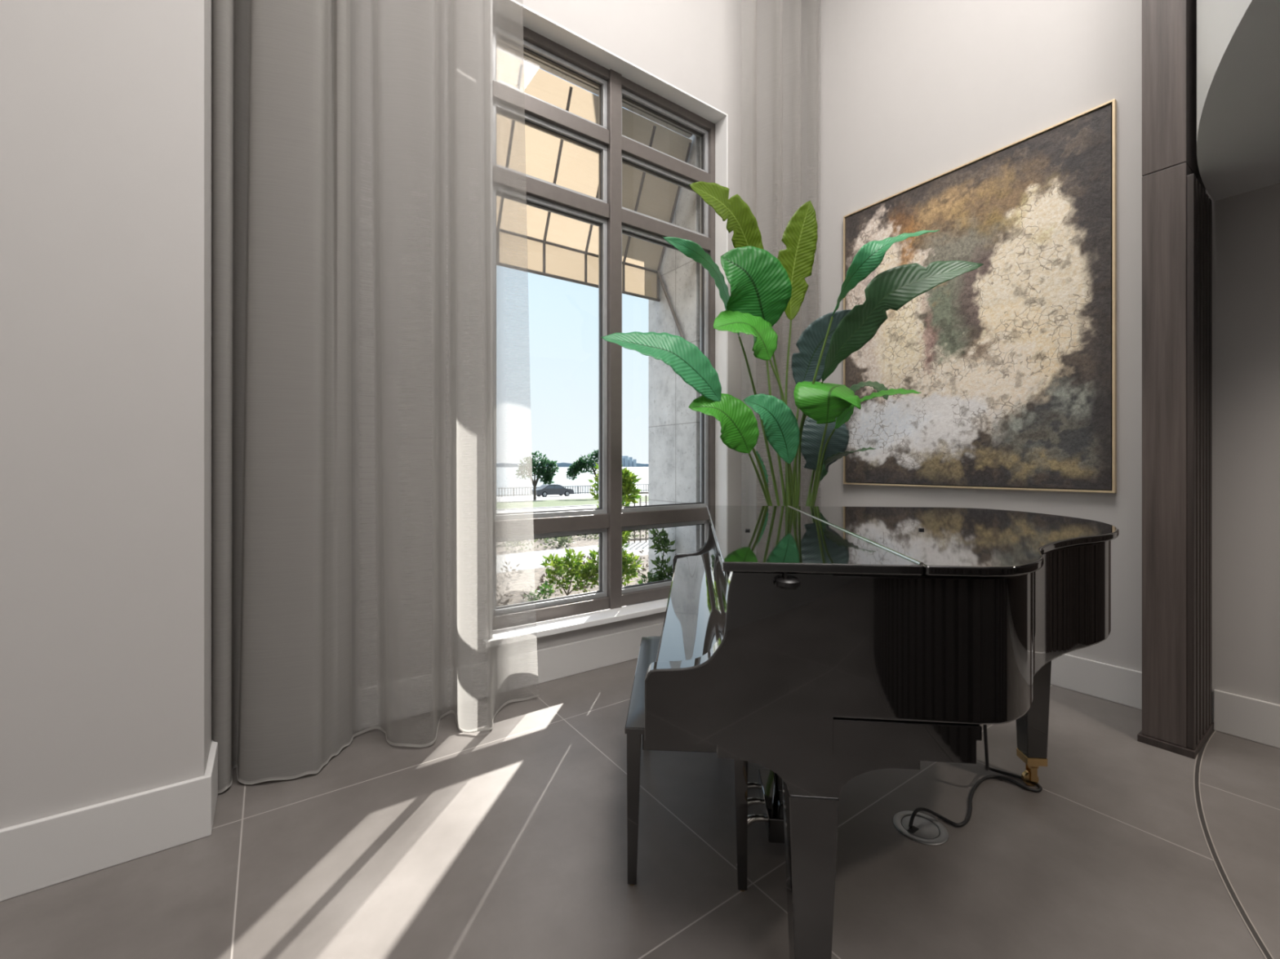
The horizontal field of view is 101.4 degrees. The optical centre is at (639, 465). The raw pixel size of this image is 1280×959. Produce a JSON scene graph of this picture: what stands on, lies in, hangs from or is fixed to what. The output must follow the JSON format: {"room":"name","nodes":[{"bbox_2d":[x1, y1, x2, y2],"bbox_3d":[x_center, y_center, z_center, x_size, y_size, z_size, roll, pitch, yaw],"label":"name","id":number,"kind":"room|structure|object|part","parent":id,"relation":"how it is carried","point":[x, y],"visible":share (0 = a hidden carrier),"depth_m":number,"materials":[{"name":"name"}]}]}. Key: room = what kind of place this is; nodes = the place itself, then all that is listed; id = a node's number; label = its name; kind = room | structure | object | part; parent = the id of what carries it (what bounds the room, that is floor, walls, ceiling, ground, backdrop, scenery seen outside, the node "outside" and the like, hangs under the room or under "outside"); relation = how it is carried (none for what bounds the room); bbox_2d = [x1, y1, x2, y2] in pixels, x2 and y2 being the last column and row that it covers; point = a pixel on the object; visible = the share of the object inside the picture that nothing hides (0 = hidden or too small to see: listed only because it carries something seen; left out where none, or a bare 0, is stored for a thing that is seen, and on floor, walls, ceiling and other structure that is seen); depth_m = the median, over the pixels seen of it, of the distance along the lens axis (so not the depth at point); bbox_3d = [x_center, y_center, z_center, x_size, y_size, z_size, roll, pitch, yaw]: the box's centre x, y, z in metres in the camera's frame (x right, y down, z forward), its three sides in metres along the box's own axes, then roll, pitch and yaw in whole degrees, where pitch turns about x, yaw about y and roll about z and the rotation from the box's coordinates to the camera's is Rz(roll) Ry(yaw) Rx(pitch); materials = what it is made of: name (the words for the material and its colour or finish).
{"room":"lobby","nodes":[
{"label":"lobby","id":0,"kind":"room"},
{"bbox_2d":[0,0,212,829],"bbox_3d":[-1.889,-1.585,1.700,0.772,5.600,0.485,0,0,-35],"label":"wall","id":1,"kind":"structure","parent":0,"point":[106,105],"depth_m":1.59,"materials":[{"name":"paint"}]},
{"bbox_2d":[0,740,217,902],"bbox_3d":[-1.870,1.117,1.690,0.792,0.195,0.487,0,0,-35],"label":"baseboard","id":2,"kind":"structure","parent":1,"relation":"attached to","point":[39,854],"depth_m":1.58,"materials":[{"name":"paint"}]},
{"bbox_2d":[355,0,804,689],"bbox_3d":[-0.586,-1.585,3.087,4.500,5.600,0.280,0,0,-35],"label":"wall","id":3,"kind":"structure","parent":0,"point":[693,46],"depth_m":2.65,"materials":[{"name":"paint"}]},
{"bbox_2d":[356,622,663,730],"bbox_3d":[-0.193,1.123,3.181,3.748,0.185,0.018,0,0,-35],"label":"baseboard","id":4,"kind":"structure","parent":3,"relation":"attached to","point":[415,695],"depth_m":2.85,"materials":[{"name":"paint"}]},
{"bbox_2d":[482,0,728,648],"bbox_3d":[-0.132,-0.788,3.345,1.820,3.474,0.270,0,0,-35],"label":"window","id":5,"kind":"structure","parent":3,"relation":"attached to","point":[617,79],"depth_m":3.35,"materials":[{"name":"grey metal"}]},
{"bbox_3d":[-0.537,-1.850,3.162,0.757,0.380,0.063,0,0,-35],"label":"sash","id":6,"kind":"part","parent":5,"relation":"part of","materials":[{"name":"clear glass"}]},
{"bbox_3d":[-0.537,-0.630,3.162,0.757,1.880,0.063,0,0,-35],"label":"sash","id":7,"kind":"part","parent":5,"relation":"part of","materials":[{"name":"clear glass"}]},
{"bbox_3d":[-0.537,-2.295,3.162,0.757,0.330,0.063,0,0,-35],"label":"sash","id":8,"kind":"part","parent":5,"relation":"part of","materials":[{"name":"clear glass"}]},
{"bbox_3d":[-0.537,0.620,3.162,0.757,0.440,0.063,0,0,-35],"label":"sash","id":9,"kind":"part","parent":5,"relation":"part of","materials":[{"name":"clear glass"}]},
{"bbox_3d":[-0.100,0.932,3.300,1.820,0.034,0.160,0,0,-35],"label":"sill","id":10,"kind":"part","parent":5,"relation":"part of","materials":[{"name":"paint"}]},
{"bbox_3d":[0.164,-2.295,3.656,0.787,0.330,0.063,0,0,-35],"label":"sash","id":11,"kind":"part","parent":5,"relation":"part of","materials":[{"name":"silver metal"}]},
{"bbox_3d":[0.164,-1.850,3.656,0.787,0.380,0.063,0,0,-35],"label":"sash","id":12,"kind":"part","parent":5,"relation":"part of","materials":[{"name":"clear glass"}]},
{"bbox_3d":[0.164,-0.630,3.656,0.787,1.880,0.063,0,0,-35],"label":"sash","id":13,"kind":"part","parent":5,"relation":"part of","materials":[{"name":"clear glass"}]},
{"bbox_3d":[0.164,0.620,3.656,0.787,0.440,0.063,0,0,-35],"label":"sash","id":14,"kind":"part","parent":5,"relation":"part of","materials":[{"name":"clear glass"}]},
{"bbox_2d":[497,41,692,137],"bbox_3d":[-3.130,-2.085,1.489,8.600,7.400,0.039,0,0,-35],"label":"wall","id":15,"kind":"structure","parent":0,"point":[506,48],"depth_m":3.41,"materials":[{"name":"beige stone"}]},
{"bbox_2d":[497,49,692,338],"bbox_3d":[-1.043,-1.647,3.245,3.235,1.676,0.434,0,0,-35],"label":"awning","id":16,"kind":"object","parent":15,"relation":"attached to","point":[534,240],"visible":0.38,"depth_m":3.72,"materials":[{"name":"fabric"}]},
{"bbox_2d":[0,658,1279,958],"bbox_3d":[2.160,1.315,-0.808,5.100,0.200,9.790,0,0,-35],"label":"floor","id":17,"kind":"structure","parent":0,"point":[508,841],"depth_m":1.60,"materials":[{"name":"tile"}]},
{"bbox_2d":[624,636,747,891],"bbox_3d":[0.160,0.973,1.887,0.356,0.485,0.800,0,0,4],"label":"piano bench","id":18,"kind":"object","parent":17,"relation":"on","point":[634,728],"visible":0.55,"depth_m":1.51,"materials":[{"name":"paint"}]},
{"bbox_3d":[-0.016,0.991,1.527,0.042,0.440,0.042,0,0,4],"label":"leg","id":19,"kind":"part","parent":18,"relation":"part of","materials":[{"name":"paint"}]},
{"bbox_2d":[626,636,660,728],"bbox_3d":[0.160,0.741,1.887,0.351,0.022,0.792,0,0,4],"label":"cushion","id":20,"kind":"object","parent":18,"relation":"on","point":[649,646],"depth_m":1.78,"materials":[{"name":"leather"}]},
{"bbox_3d":[0.287,0.991,1.508,0.042,0.440,0.042,0,0,4],"label":"leg","id":21,"kind":"part","parent":18,"relation":"part of","materials":[{"name":"paint"}]},
{"bbox_2d":[600,181,983,506],"bbox_3d":[0.781,-0.222,3.055,1.984,2.869,0.819,0,0,-2],"label":"potted plant","id":22,"kind":"object","parent":17,"relation":"on","point":[764,286],"visible":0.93,"depth_m":2.95,"materials":[{"name":"green plant"}]},
{"bbox_3d":[0.760,-0.011,3.173,0.378,1.505,0.106,0,0,-35],"label":"stem","id":23,"kind":"part","parent":22,"relation":"part of","materials":[{"name":"green plant"}]},
{"bbox_3d":[0.770,0.337,3.094,0.474,0.814,0.107,0,0,-35],"label":"stem","id":24,"kind":"part","parent":22,"relation":"part of","materials":[{"name":"green plant"}]},
{"bbox_3d":[0.665,0.196,3.061,0.620,1.094,0.096,0,0,-35],"label":"stem","id":25,"kind":"part","parent":22,"relation":"part of","materials":[{"name":"green plant"}]},
{"bbox_3d":[0.874,-0.222,3.317,0.142,1.930,0.183,0,0,-35],"label":"stem","id":26,"kind":"part","parent":22,"relation":"part of","materials":[{"name":"green plant"}]},
{"bbox_3d":[0.839,0.070,3.077,0.053,1.342,0.286,0,0,37],"label":"stem","id":27,"kind":"part","parent":22,"relation":"part of","materials":[{"name":"green plant"}]},
{"bbox_3d":[0.835,-0.021,3.127,0.062,1.525,0.250,0,0,39],"label":"stem","id":28,"kind":"part","parent":22,"relation":"part of","materials":[{"name":"green plant"}]},
{"bbox_3d":[0.930,-0.084,3.306,0.053,1.651,0.116,0,0,28],"label":"stem","id":29,"kind":"part","parent":22,"relation":"part of","materials":[{"name":"green plant"}]},
{"bbox_3d":[0.903,0.366,3.146,0.062,0.751,0.205,0,0,3],"label":"stem","id":30,"kind":"part","parent":22,"relation":"part of","materials":[{"name":"green plant"}]},
{"bbox_3d":[0.958,0.137,3.270,0.096,1.209,0.047,0,0,-35],"label":"stem","id":31,"kind":"part","parent":22,"relation":"part of","materials":[{"name":"green plant"}]},
{"bbox_3d":[1.005,0.387,3.256,0.240,0.713,0.049,0,0,-25],"label":"stem","id":32,"kind":"part","parent":22,"relation":"part of","materials":[{"name":"green plant"}]},
{"bbox_3d":[1.012,0.128,3.198,0.102,1.229,0.306,0,0,-35],"label":"stem","id":33,"kind":"part","parent":22,"relation":"part of","materials":[{"name":"green plant"}]},
{"bbox_3d":[1.092,0.189,3.288,0.321,1.110,0.150,0,0,-35],"label":"stem","id":34,"kind":"part","parent":22,"relation":"part of","materials":[{"name":"green plant"}]},
{"bbox_3d":[0.988,-0.042,3.059,0.085,1.564,0.360,0,0,-35],"label":"stem","id":35,"kind":"part","parent":22,"relation":"part of","materials":[{"name":"green plant"}]},
{"bbox_3d":[1.030,0.252,3.108,0.158,0.980,0.293,0,0,-35],"label":"stem","id":36,"kind":"part","parent":22,"relation":"part of","materials":[{"name":"green plant"}]},
{"bbox_3d":[1.064,0.262,3.195,0.126,0.961,0.239,0,0,-35],"label":"stem","id":37,"kind":"part","parent":22,"relation":"part of","materials":[{"name":"green plant"}]},
{"bbox_2d":[644,505,1119,958],"bbox_3d":[0.840,0.702,1.729,1.518,1.026,1.513,0,0,6],"label":"grand piano","id":38,"kind":"object","parent":17,"relation":"on","point":[820,648],"visible":0.92,"depth_m":1.06,"materials":[{"name":"paint"}]},
{"bbox_3d":[0.348,0.396,2.498,0.380,0.358,0.050,0,0,6],"label":"arm","id":39,"kind":"part","parent":38,"relation":"part of","materials":[{"name":"paint"}]},
{"bbox_3d":[0.233,0.349,1.801,0.263,0.261,1.357,0,0,6],"label":"key lid","id":40,"kind":"part","parent":38,"relation":"part of","materials":[{"name":"paint"}]},
{"bbox_3d":[0.201,0.396,1.096,0.380,0.358,0.050,0,0,6],"label":"arm","id":41,"kind":"part","parent":38,"relation":"part of","materials":[{"name":"paint"}]},
{"bbox_3d":[0.459,0.823,1.805,0.084,0.534,0.048,0,0,6],"label":"lyre post","id":42,"kind":"part","parent":38,"relation":"part of","materials":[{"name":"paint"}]},
{"bbox_3d":[0.447,0.823,1.686,0.084,0.534,0.048,0,0,6],"label":"lyre post","id":43,"kind":"part","parent":38,"relation":"part of","materials":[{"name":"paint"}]},
{"bbox_3d":[0.357,0.882,1.106,0.098,0.422,0.100,0,0,6],"label":"leg","id":44,"kind":"part","parent":38,"relation":"part of","materials":[{"name":"paint"}]},
{"bbox_3d":[0.437,0.205,1.780,0.386,0.020,1.495,0,0,6],"label":"lid","id":45,"kind":"part","parent":38,"relation":"part of","materials":[{"name":"paint"}]},
{"bbox_3d":[1.114,0.205,1.709,0.968,0.020,1.495,0,0,6],"label":"lid","id":46,"kind":"part","parent":38,"relation":"part of","materials":[{"name":"paint"}]},
{"bbox_3d":[1.486,0.825,1.989,0.096,0.537,0.096,0,0,6],"label":"leg","id":47,"kind":"part","parent":38,"relation":"part of","materials":[{"name":"paint"}]},
{"bbox_2d":[893,810,948,845],"bbox_3d":[0.939,1.212,1.756,0.164,0.004,0.164,0,0,-35],"label":"floor outlet","id":48,"kind":"object","parent":17,"relation":"on","point":[926,830],"visible":0.94,"depth_m":1.75,"materials":[{"name":"metal"}]},
{"bbox_2d":[908,724,1042,827],"bbox_3d":[1.193,0.883,1.893,0.652,0.661,0.155,0,0,-25],"label":"power cord","id":49,"kind":"object","parent":48,"relation":"attached to","point":[987,767],"visible":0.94,"depth_m":1.93,"materials":[{"name":"rubber"}]},
{"bbox_2d":[1137,0,1213,759],"bbox_3d":[2.415,-1.585,2.360,0.431,5.598,0.175,0,0,-35],"label":"column","id":50,"kind":"structure","parent":17,"relation":"on","point":[1176,206],"depth_m":2.24,"materials":[{"name":"brown wood"}]},
{"bbox_3d":[2.416,-0.043,2.369,0.419,2.451,0.137,0,0,-35],"label":"panel","id":51,"kind":"part","parent":50,"relation":"part of","materials":[{"name":"brown wood"}]},
{"bbox_3d":[2.416,-2.828,2.369,0.419,3.112,0.137,0,0,-35],"label":"panel","id":52,"kind":"part","parent":50,"relation":"part of","materials":[{"name":"brown wood"}]},
{"bbox_2d":[1194,729,1271,958],"bbox_3d":[2.201,1.214,-1.100,2.290,0.001,6.711,0,0,-12],"label":"inlay","id":53,"kind":"object","parent":17,"relation":"on","point":[1251,927],"visible":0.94,"depth_m":1.63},
{"bbox_2d":[804,0,1279,722],"bbox_3d":[4.012,-1.585,0.688,0.250,5.600,9.500,0,0,-35],"label":"wall","id":54,"kind":"structure","parent":0,"point":[912,92],"depth_m":2.76,"materials":[{"name":"paint"}]},
{"bbox_2d":[843,98,1116,493],"bbox_3d":[1.986,-0.863,3.313,0.033,2.012,1.551,0,0,-35],"label":"painting","id":55,"kind":"object","parent":54,"relation":"attached to","point":[1011,358],"visible":0.84,"depth_m":3.10,"materials":[{"name":"paint"}]},
{"bbox_2d":[1050,653,1279,748],"bbox_3d":[3.988,1.123,0.489,0.018,0.185,9.202,0,0,-35],"label":"baseboard","id":56,"kind":"structure","parent":54,"relation":"attached to","point":[1255,720],"depth_m":2.61,"materials":[{"name":"paint"}]},
{"bbox_2d":[1196,0,1279,200],"bbox_3d":[2.902,-1.800,-1.191,3.730,1.170,6.192,0,0,-35],"label":"ceiling","id":57,"kind":"structure","parent":0,"point":[1238,41],"depth_m":1.76,"materials":[{"name":"paint"}]},
{"bbox_3d":[2.071,-4.485,-0.681,5.100,0.200,10.100,0,0,-35],"label":"ceiling","id":58,"kind":"structure","parent":0,"visible":0},
{"bbox_2d":[211,0,353,793],"bbox_3d":[-1.430,-1.578,2.091,0.489,5.575,0.223,0,0,-25],"label":"linen curtain","id":59,"kind":"object","parent":58,"relation":"hanging from","point":[282,692],"visible":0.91,"depth_m":2.03,"materials":[{"name":"grey fabric"}]},
{"bbox_3d":[-1.421,1.203,2.085,0.489,0.014,0.216,0,0,-28],"label":"weight cord","id":60,"kind":"part","parent":59,"relation":"part of","materials":[{"name":"grey fabric"}]},
{"bbox_2d":[350,0,539,747],"bbox_3d":[-0.860,-1.578,2.433,0.869,5.575,0.268,0,0,-29],"label":"sheer curtain","id":61,"kind":"object","parent":58,"relation":"hanging from","point":[489,11],"visible":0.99,"depth_m":2.43,"materials":[{"name":"grey fabric"}]},
{"bbox_3d":[-0.856,1.203,2.434,0.860,0.013,0.266,0,0,-29],"label":"weight cord","id":62,"kind":"part","parent":61,"relation":"part of","materials":[{"name":"white fabric"}]},
{"bbox_2d":[741,0,821,506],"bbox_3d":[1.041,-1.578,3.814,0.905,5.575,0.195,0,0,-35],"label":"sheer curtain","id":63,"kind":"object","parent":58,"relation":"hanging from","point":[777,5],"visible":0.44,"depth_m":3.80,"materials":[{"name":"grey fabric"}]},
{"label":"outside","id":64,"kind":"structure","parent":0,"visible":0},
{"bbox_2d":[500,496,648,509],"bbox_3d":[-3.164,2.842,39.189,200.000,1.056,14.300,0,0,-35],"label":"lawn","id":65,"kind":"structure","parent":64,"point":[533,504],"depth_m":35.70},
{"bbox_2d":[515,450,559,500],"bbox_3d":[-8.818,0.879,45.004,3.843,4.272,1.890,0,0,-3],"label":"tree","id":66,"kind":"object","parent":65,"relation":"on","point":[547,473],"visible":1,"depth_m":44.81,"materials":[{"name":"green plant"}]},
{"bbox_2d":[502,502,648,510],"bbox_3d":[1.158,2.487,33.060,200.000,0.432,0.700,0,0,-35],"label":"kerb","id":67,"kind":"object","parent":65,"relation":"on","point":[638,502],"depth_m":28.64,"materials":[{"name":"concrete"}]},
{"bbox_2d":[565,449,598,480],"bbox_3d":[-4.081,0.733,44.957,4.575,4.268,1.855,0,0,-5],"label":"tree","id":68,"kind":"object","parent":65,"relation":"on","point":[578,466],"visible":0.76,"depth_m":44.78,"materials":[{"name":"green plant"}]},
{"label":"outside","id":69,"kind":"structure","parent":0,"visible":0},
{"bbox_2d":[499,462,648,466],"bbox_3d":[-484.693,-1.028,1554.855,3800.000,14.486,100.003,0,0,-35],"label":"shore","id":70,"kind":"structure","parent":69,"point":[504,464],"depth_m":1657.87,"materials":[{"name":"grey"}]},
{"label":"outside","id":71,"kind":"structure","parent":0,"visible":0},
{"bbox_2d":[499,466,648,496],"bbox_3d":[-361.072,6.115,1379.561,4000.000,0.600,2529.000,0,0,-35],"label":"water","id":72,"kind":"structure","parent":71,"point":[508,479],"depth_m":201.27,"materials":[{"name":"liquid"}]},
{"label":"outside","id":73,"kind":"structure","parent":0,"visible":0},
{"bbox_2d":[501,491,648,497],"bbox_3d":[-22.558,4.406,66.689,200.000,0.721,7.000,0,0,-35],"label":"path","id":74,"kind":"structure","parent":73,"point":[640,491],"depth_m":73.43,"materials":[{"name":"concrete"}]},
{"bbox_2d":[501,484,648,496],"bbox_3d":[-14.204,3.722,75.639,76.102,1.198,0.133,0,0,-35],"label":"railing","id":75,"kind":"object","parent":74,"relation":"on","point":[578,492],"visible":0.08,"depth_m":74.39,"materials":[{"name":"metal"}]},
{"bbox_3d":[-14.192,4.183,75.648,76.000,0.097,0.097,0,0,-35],"label":"rail","id":76,"kind":"part","parent":75,"relation":"part of","materials":[{"name":"metal"}]},
{"bbox_3d":[-14.192,3.171,75.648,76.000,0.097,0.097,0,0,-35],"label":"rail","id":77,"kind":"part","parent":75,"relation":"part of","materials":[{"name":"metal"}]},
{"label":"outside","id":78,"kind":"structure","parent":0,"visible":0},
{"bbox_2d":[622,456,635,466],"bbox_3d":[-42.247,-12.285,1744.513,62.000,37.000,16.000,0,0,-35],"label":"building","id":79,"kind":"structure","parent":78,"point":[627,461],"depth_m":1740.83,"materials":[{"name":"blue glass"}]},
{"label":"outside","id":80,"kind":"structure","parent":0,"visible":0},
{"bbox_2d":[501,555,648,604],"bbox_3d":[13.549,1.590,15.490,200.000,0.450,3.700,0,0,-35],"label":"bed","id":81,"kind":"object","parent":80,"point":[529,577],"depth_m":6.20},
{"bbox_2d":[522,580,555,602],"bbox_3d":[-0.940,1.226,4.889,0.291,0.278,0.218,0,0,4],"label":"bush","id":82,"kind":"object","parent":81,"relation":"on","point":[542,591],"visible":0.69,"depth_m":4.89,"materials":[{"name":"green plant"}]},
{"bbox_2d":[540,547,598,595],"bbox_3d":[-0.732,1.117,5.523,0.681,0.506,0.416,0,0,2],"label":"bush","id":83,"kind":"object","parent":81,"relation":"on","point":[577,570],"visible":1,"depth_m":5.47,"materials":[{"name":"green plant"}]},
{"bbox_3d":[-0.724,1.193,5.501,0.325,0.356,0.016,0,0,-1],"label":"stem","id":84,"kind":"part","parent":83,"relation":"part of","materials":[{"name":"brown plant"}]},
{"bbox_2d":[502,549,648,605],"bbox_3d":[-0.200,1.352,6.203,5.442,0.348,2.690,0,0,-35],"label":"litter","id":85,"kind":"object","parent":81,"relation":"on","point":[541,579],"visible":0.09,"depth_m":6.10,"materials":[{"name":"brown plant"}]},
{"bbox_2d":[585,462,644,586],"bbox_3d":[-0.284,0.626,5.600,0.683,1.486,0.428,0,0,-2],"label":"sapling","id":86,"kind":"object","parent":81,"relation":"on","point":[628,487],"visible":0.3,"depth_m":5.56,"materials":[{"name":"green plant"}]},
{"bbox_2d":[637,528,675,584],"bbox_3d":[0.133,0.925,4.145,0.372,0.884,0.310,0,0,5],"label":"shrub","id":87,"kind":"object","parent":81,"relation":"on","point":[664,543],"visible":0.53,"depth_m":4.09,"materials":[{"name":"green plant"}]},
{"bbox_2d":[629,110,700,580],"bbox_3d":[0.510,-2.085,4.603,0.860,7.400,0.925,0,0,-35],"label":"exterior wall","id":88,"kind":"structure","parent":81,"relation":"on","point":[673,428],"depth_m":4.17,"materials":[{"name":"grey concrete"}]},
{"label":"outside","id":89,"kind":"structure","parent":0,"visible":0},
{"bbox_2d":[501,529,648,554],"bbox_3d":[10.552,1.769,19.740,200.000,0.542,3.100,0,0,-35],"label":"bed","id":90,"kind":"object","parent":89,"point":[583,541],"depth_m":10.18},
{"bbox_2d":[502,529,648,552],"bbox_3d":[-1.865,1.474,10.952,7.739,0.584,2.964,0,0,-35],"label":"ground cover","id":91,"kind":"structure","parent":90,"relation":"on","point":[561,540],"depth_m":9.69,"materials":[{"name":"grey plant"}]},
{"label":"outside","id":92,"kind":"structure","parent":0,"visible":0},
{"bbox_2d":[501,502,648,513],"bbox_3d":[5.510,2.171,26.890,200.000,1.061,14.400,0,0,-35],"label":"path","id":93,"kind":"structure","parent":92,"point":[638,504],"depth_m":26.77,"materials":[{"name":"concrete"}]},
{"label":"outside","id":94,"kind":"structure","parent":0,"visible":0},
{"bbox_2d":[500,493,648,502],"bbox_3d":[-13.913,3.718,54.431,200.000,1.456,23.000,0,0,-35],"label":"road","id":95,"kind":"structure","parent":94,"point":[588,495],"depth_m":55.03,"materials":[{"name":"grey asphalt"}]},
{"bbox_2d":[531,484,573,497],"bbox_3d":[-10.300,2.994,62.485,4.949,1.460,1.794,0,0,-35],"label":"car","id":96,"kind":"object","parent":95,"relation":"on","point":[553,489],"visible":0.95,"depth_m":61.64,"materials":[{"name":"paint"}]},
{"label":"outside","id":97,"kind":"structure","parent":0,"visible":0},
{"bbox_2d":[502,540,648,572],"bbox_3d":[11.964,1.657,17.737,200.000,0.483,1.800,0,0,-35],"label":"sidewalk","id":98,"kind":"structure","parent":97,"point":[529,560],"depth_m":8.56,"materials":[{"name":"concrete"}]},
{"bbox_2d":[622,492,648,542],"bbox_3d":[0.607,1.036,10.299,1.998,1.038,0.043,0,0,-18],"label":"fence","id":99,"kind":"object","parent":98,"relation":"on","point":[634,539],"visible":0.02,"depth_m":10.10,"materials":[{"name":"brown metal"}]},
{"bbox_3d":[0.612,1.433,10.300,1.966,0.035,0.035,0,0,-18],"label":"rail","id":100,"kind":"part","parent":99,"relation":"part of","materials":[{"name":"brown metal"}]}
]}

